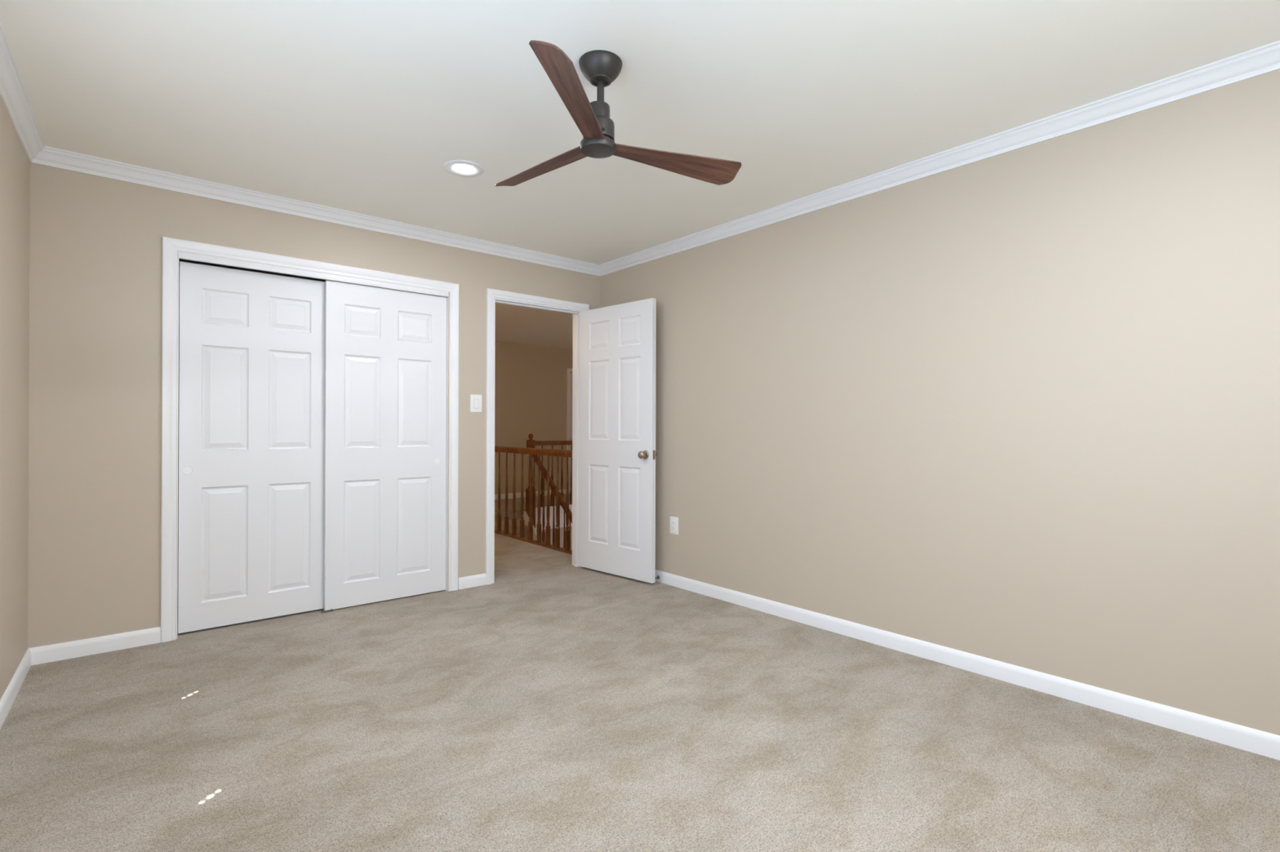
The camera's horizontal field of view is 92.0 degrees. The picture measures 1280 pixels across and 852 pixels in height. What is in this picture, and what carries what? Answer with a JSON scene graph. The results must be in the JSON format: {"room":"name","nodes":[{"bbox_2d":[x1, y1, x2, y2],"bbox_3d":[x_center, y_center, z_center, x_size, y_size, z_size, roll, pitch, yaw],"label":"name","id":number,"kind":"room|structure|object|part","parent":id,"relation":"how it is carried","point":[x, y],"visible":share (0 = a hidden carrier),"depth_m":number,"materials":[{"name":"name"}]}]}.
{"room":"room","nodes":[
{"label":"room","id":0,"kind":"room"},
{"bbox_2d":[0,94,30,700],"bbox_3d":[-1.297,-0.092,0.837,0.120,2.440,5.196,0,0,-39],"label":"wall","id":1,"kind":"structure","parent":0,"point":[15,163],"depth_m":2.56,"materials":[{"name":"beige paint"}]},
{"bbox_2d":[0,648,31,729],"bbox_3d":[-1.286,1.088,0.924,0.012,0.080,5.076,0,0,-39],"label":"baseboard","id":2,"kind":"structure","parent":1,"relation":"attached to","point":[8,698],"depth_m":2.55,"materials":[{"name":"white paint"}]},
{"bbox_2d":[0,22,44,162],"bbox_3d":[-1.262,-1.275,0.940,0.056,0.074,5.076,0,0,-39],"label":"trim","id":3,"kind":"structure","parent":1,"relation":"attached to","point":[12,91],"depth_m":2.44,"materials":[{"name":"white paint"}]},
{"bbox_2d":[177,258,438,606],"bbox_3d":[-2.373,-0.092,3.952,2.359,2.440,0.706,0,0,-40],"label":"wall","id":4,"kind":"structure","parent":0,"point":[180,260],"depth_m":4.07,"materials":[{"name":"beige paint"}]},
{"bbox_2d":[27,162,599,648],"bbox_3d":[-1.056,-0.087,4.534,5.119,2.440,0.120,0,0,-40],"label":"wall","id":5,"kind":"structure","parent":0,"point":[95,242],"depth_m":3.12,"materials":[{"name":"beige paint"}]},
{"bbox_2d":[177,261,324,633],"bbox_3d":[-2.203,0.116,3.570,0.742,2.000,0.032,0,0,-40],"label":"door","id":6,"kind":"structure","parent":5,"relation":"in","point":[251,344],"depth_m":3.53,"materials":[{"name":"white paint"}]},
{"bbox_3d":[-2.446,0.237,3.343,0.051,0.051,0.002,0,0,-40],"label":"finger pull","id":7,"kind":"part","parent":6,"relation":"part of","materials":[{"name":"white paint"}]},
{"bbox_2d":[27,573,486,666],"bbox_3d":[-1.601,1.091,3.982,3.341,0.080,0.012,0,0,-40],"label":"baseboard","id":8,"kind":"structure","parent":5,"relation":"attached to","point":[84,647],"depth_m":3.07,"materials":[{"name":"white paint"}]},
{"bbox_2d":[160,236,458,643],"bbox_3d":[-1.913,0.072,3.791,1.625,2.114,0.137,0,0,-40],"label":"trim","id":9,"kind":"structure","parent":5,"relation":"attached to","point":[187,250],"depth_m":3.35,"materials":[{"name":"white paint"}]},
{"bbox_2d":[31,146,599,275],"bbox_3d":[-1.580,-1.272,3.969,3.341,0.074,0.056,0,0,-40],"label":"trim","id":10,"kind":"structure","parent":5,"relation":"attached to","point":[48,156],"depth_m":3.55,"materials":[{"name":"white paint"}]},
{"bbox_2d":[324,280,446,610],"bbox_3d":[-1.627,0.120,4.004,0.758,2.006,0.032,0,0,-40],"label":"door","id":11,"kind":"structure","parent":5,"relation":"in","point":[385,422],"depth_m":3.97,"materials":[{"name":"white paint"}]},
{"bbox_3d":[-1.376,0.242,4.198,0.051,0.051,0.002,0,0,-40],"label":"finger pull","id":12,"kind":"part","parent":11,"relation":"part of","materials":[{"name":"white paint"}]},
{"bbox_2d":[470,394,481,412],"bbox_3d":[-1.156,-0.159,4.362,0.087,0.125,0.010,0,0,-40],"label":"light switch","id":13,"kind":"object","parent":5,"relation":"attached to","point":[475,400],"visible":1,"depth_m":4.36,"materials":[{"name":"white plastic"}]},
{"bbox_2d":[485,288,589,585],"bbox_3d":[-0.800,0.076,4.752,0.893,2.117,0.154,0,0,-40],"label":"trim","id":14,"kind":"structure","parent":5,"relation":"attached to","point":[493,296],"depth_m":4.51,"materials":[{"name":"white paint"}]},
{"bbox_2d":[494,519,572,550],"bbox_3d":[-0.922,2.574,8.999,4.100,2.630,0.080,0,0,-40],"label":"wall","id":15,"kind":"structure","parent":0,"point":[562,529],"depth_m":8.68,"materials":[{"name":"beige paint"}]},
{"bbox_2d":[523,511,542,542],"bbox_3d":[-0.620,2.608,7.271,0.034,2.900,2.938,0,0,-40],"label":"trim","id":16,"kind":"structure","parent":15,"relation":"attached to","point":[526,518],"depth_m":8.29,"materials":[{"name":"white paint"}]},
{"bbox_2d":[531,454,572,550],"bbox_3d":[-0.690,1.661,7.454,0.079,2.645,2.419,0,0,-40],"label":"stair railing","id":17,"kind":"object","parent":15,"relation":"attached to","point":[535,457],"visible":0.14,"depth_m":8.05,"materials":[{"name":"brown wood"}]},
{"bbox_2d":[534,506,572,530],"bbox_3d":[-0.418,1.294,9.361,2.870,0.295,0.019,0,0,-40],"label":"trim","id":18,"kind":"structure","parent":15,"relation":"attached to","point":[562,511],"depth_m":8.65,"materials":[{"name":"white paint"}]},
{"bbox_2d":[494,341,573,494],"bbox_3d":[-3.082,1.287,8.902,7.719,5.190,0.160,0,0,-40],"label":"wall","id":19,"kind":"structure","parent":0,"point":[531,380],"depth_m":9.89,"materials":[{"name":"beige paint"}]},
{"bbox_2d":[494,488,566,499],"bbox_3d":[-3.596,1.090,8.350,6.219,0.080,0.012,0,0,-40],"label":"baseboard","id":20,"kind":"structure","parent":19,"relation":"attached to","point":[517,495],"depth_m":9.77,"materials":[{"name":"white paint"}]},
{"bbox_2d":[566,368,572,493],"bbox_3d":[-0.884,0.087,10.661,0.900,2.110,0.017,0,0,-40],"label":"trim","id":21,"kind":"structure","parent":19,"relation":"attached to","point":[568,370],"depth_m":10.38,"materials":[{"name":"white paint"}]},
{"bbox_2d":[569,373,572,492],"bbox_3d":[-0.920,0.117,10.703,0.770,2.030,0.035,0,0,-40],"label":"door","id":22,"kind":"structure","parent":19,"relation":"in","point":[571,374],"depth_m":10.47,"materials":[{"name":"white paint"}]},
{"bbox_2d":[578,297,656,583],"bbox_3d":[-0.187,0.103,4.675,0.806,2.030,0.163,0,0,43],"label":"door","id":23,"kind":"structure","parent":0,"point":[617,454],"depth_m":4.63,"materials":[{"name":"white paint"}]},
{"bbox_3d":[0.019,0.206,4.414,0.065,0.065,0.064,0,0,43],"label":"knob","id":24,"kind":"part","parent":23,"relation":"part of","materials":[{"name":"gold metal"}]},
{"bbox_3d":[0.103,0.206,4.403,0.010,0.065,0.025,0,0,43],"label":"latch plate","id":25,"kind":"part","parent":23,"relation":"part of","materials":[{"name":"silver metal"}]},
{"bbox_2d":[0,493,1279,851],"bbox_3d":[0.054,1.197,5.025,7.784,0.120,9.810,0,0,-40],"label":"floor","id":26,"kind":"structure","parent":0,"point":[553,704],"depth_m":2.19,"materials":[{"name":"carpet"}]},
{"bbox_2d":[320,608,332,613],"bbox_3d":[-1.912,1.122,3.763,0.062,0.014,0.052,0,0,-40],"label":"guide","id":27,"kind":"object","parent":26,"relation":"on","point":[331,610],"visible":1,"depth_m":3.75,"materials":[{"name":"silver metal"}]},
{"bbox_2d":[494,446,572,555],"bbox_3d":[-1.393,0.684,6.429,0.065,0.940,3.194,0,0,-40],"label":"stair railing","id":28,"kind":"object","parent":26,"relation":"on","point":[549,452],"visible":0.48,"depth_m":5.98,"materials":[{"name":"brown wood"}]},
{"bbox_3d":[-1.395,1.135,6.428,0.063,0.038,3.194,0,0,-40],"label":"shoe rail","id":29,"kind":"part","parent":28,"relation":"part of","materials":[{"name":"brown wood"}]},
{"bbox_3d":[-1.391,0.245,6.430,0.064,0.062,3.194,0,0,-40],"label":"handrail","id":30,"kind":"part","parent":28,"relation":"part of","materials":[{"name":"brown wood"}]},
{"bbox_2d":[525,433,572,528],"bbox_3d":[-0.403,0.750,9.328,2.950,1.284,0.100,0,0,-40],"label":"landing railing","id":31,"kind":"object","parent":26,"relation":"on","point":[531,443],"visible":0.2,"depth_m":8.51,"materials":[{"name":"brown wood"}]},
{"bbox_3d":[-1.487,0.745,8.403,0.100,1.284,0.100,0,0,-40],"label":"newel post","id":32,"kind":"part","parent":31,"relation":"part of","materials":[{"name":"brown wood"}]},
{"bbox_3d":[-0.366,1.133,9.361,2.849,0.018,0.060,0,0,-40],"label":"shoe rail","id":33,"kind":"part","parent":31,"relation":"part of","materials":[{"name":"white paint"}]},
{"bbox_3d":[-0.365,0.241,9.359,2.856,0.062,0.064,0,0,-40],"label":"handrail","id":34,"kind":"part","parent":31,"relation":"part of","materials":[{"name":"brown wood"}]},
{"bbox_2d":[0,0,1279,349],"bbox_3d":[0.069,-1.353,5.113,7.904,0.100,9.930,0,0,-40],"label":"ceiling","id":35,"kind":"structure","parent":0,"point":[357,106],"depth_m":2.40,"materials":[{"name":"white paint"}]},
{"bbox_2d":[443,160,484,177],"bbox_3d":[-0.893,-1.305,3.135,0.198,0.007,0.198,0,0,-40],"label":"recessed light","id":36,"kind":"object","parent":35,"relation":"in","point":[458,167],"visible":1,"depth_m":3.13,"materials":[{"name":"white paint"}]},
{"bbox_2d":[494,40,742,186],"bbox_3d":[-0.182,-1.133,2.317,0.994,0.348,0.938,0,0,-40],"label":"ceiling fan","id":37,"kind":"object","parent":35,"relation":"hanging from","point":[601,68],"visible":1,"depth_m":2.20,"materials":[{"name":"brown wood"}]},
{"bbox_3d":[-0.388,-1.004,2.411,0.523,0.043,0.116,0,0,43],"label":"blade","id":38,"kind":"part","parent":37,"relation":"part of","materials":[{"name":"brown wood"}]},
{"bbox_3d":[-0.208,-1.019,1.931,0.116,0.048,0.522,1,-2,10],"label":"blade","id":39,"kind":"part","parent":37,"relation":"part of","materials":[{"name":"brown wood"}]},
{"bbox_3d":[0.133,-0.992,2.325,0.522,0.048,0.116,3,-2,-20],"label":"blade","id":40,"kind":"part","parent":37,"relation":"part of","materials":[{"name":"brown wood"}]},
{"bbox_2d":[600,68,1279,736],"bbox_3d":[1.401,-0.081,3.137,0.120,2.440,5.194,0,0,-40],"label":"wall","id":41,"kind":"structure","parent":0,"point":[1020,407],"depth_m":2.72,"materials":[{"name":"beige paint"}]},
{"bbox_2d":[670,516,678,534],"bbox_3d":[0.242,0.707,4.392,0.008,0.122,0.084,0,0,-40],"label":"wall outlet","id":42,"kind":"object","parent":41,"relation":"attached to","point":[673,521],"visible":1,"depth_m":4.39,"materials":[{"name":"white plastic"}]},
{"bbox_2d":[598,40,1279,275],"bbox_3d":[1.298,-1.264,3.127,0.056,0.074,5.074,0,0,-40],"label":"trim","id":43,"kind":"structure","parent":41,"relation":"attached to","point":[1264,59],"depth_m":2.74,"materials":[{"name":"white paint"}]},
{"bbox_2d":[655,569,1279,760],"bbox_3d":[1.307,1.099,3.139,0.012,0.080,5.074,0,0,-40],"label":"baseboard","id":44,"kind":"structure","parent":41,"relation":"attached to","point":[1237,736],"depth_m":2.70,"materials":[{"name":"white paint"}]},
{"bbox_3d":[-0.613,3.939,7.874,5.320,0.100,4.616,0,0,-40],"label":"floor","id":45,"kind":"structure","parent":0,"visible":0},
{"bbox_2d":[494,525,528,538],"bbox_3d":[-1.059,2.579,6.883,1.135,2.475,2.959,0,0,-40],"label":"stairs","id":46,"kind":"structure","parent":45,"relation":"on","point":[526,530],"depth_m":8.09,"materials":[{"name":"carpet"}]}
]}

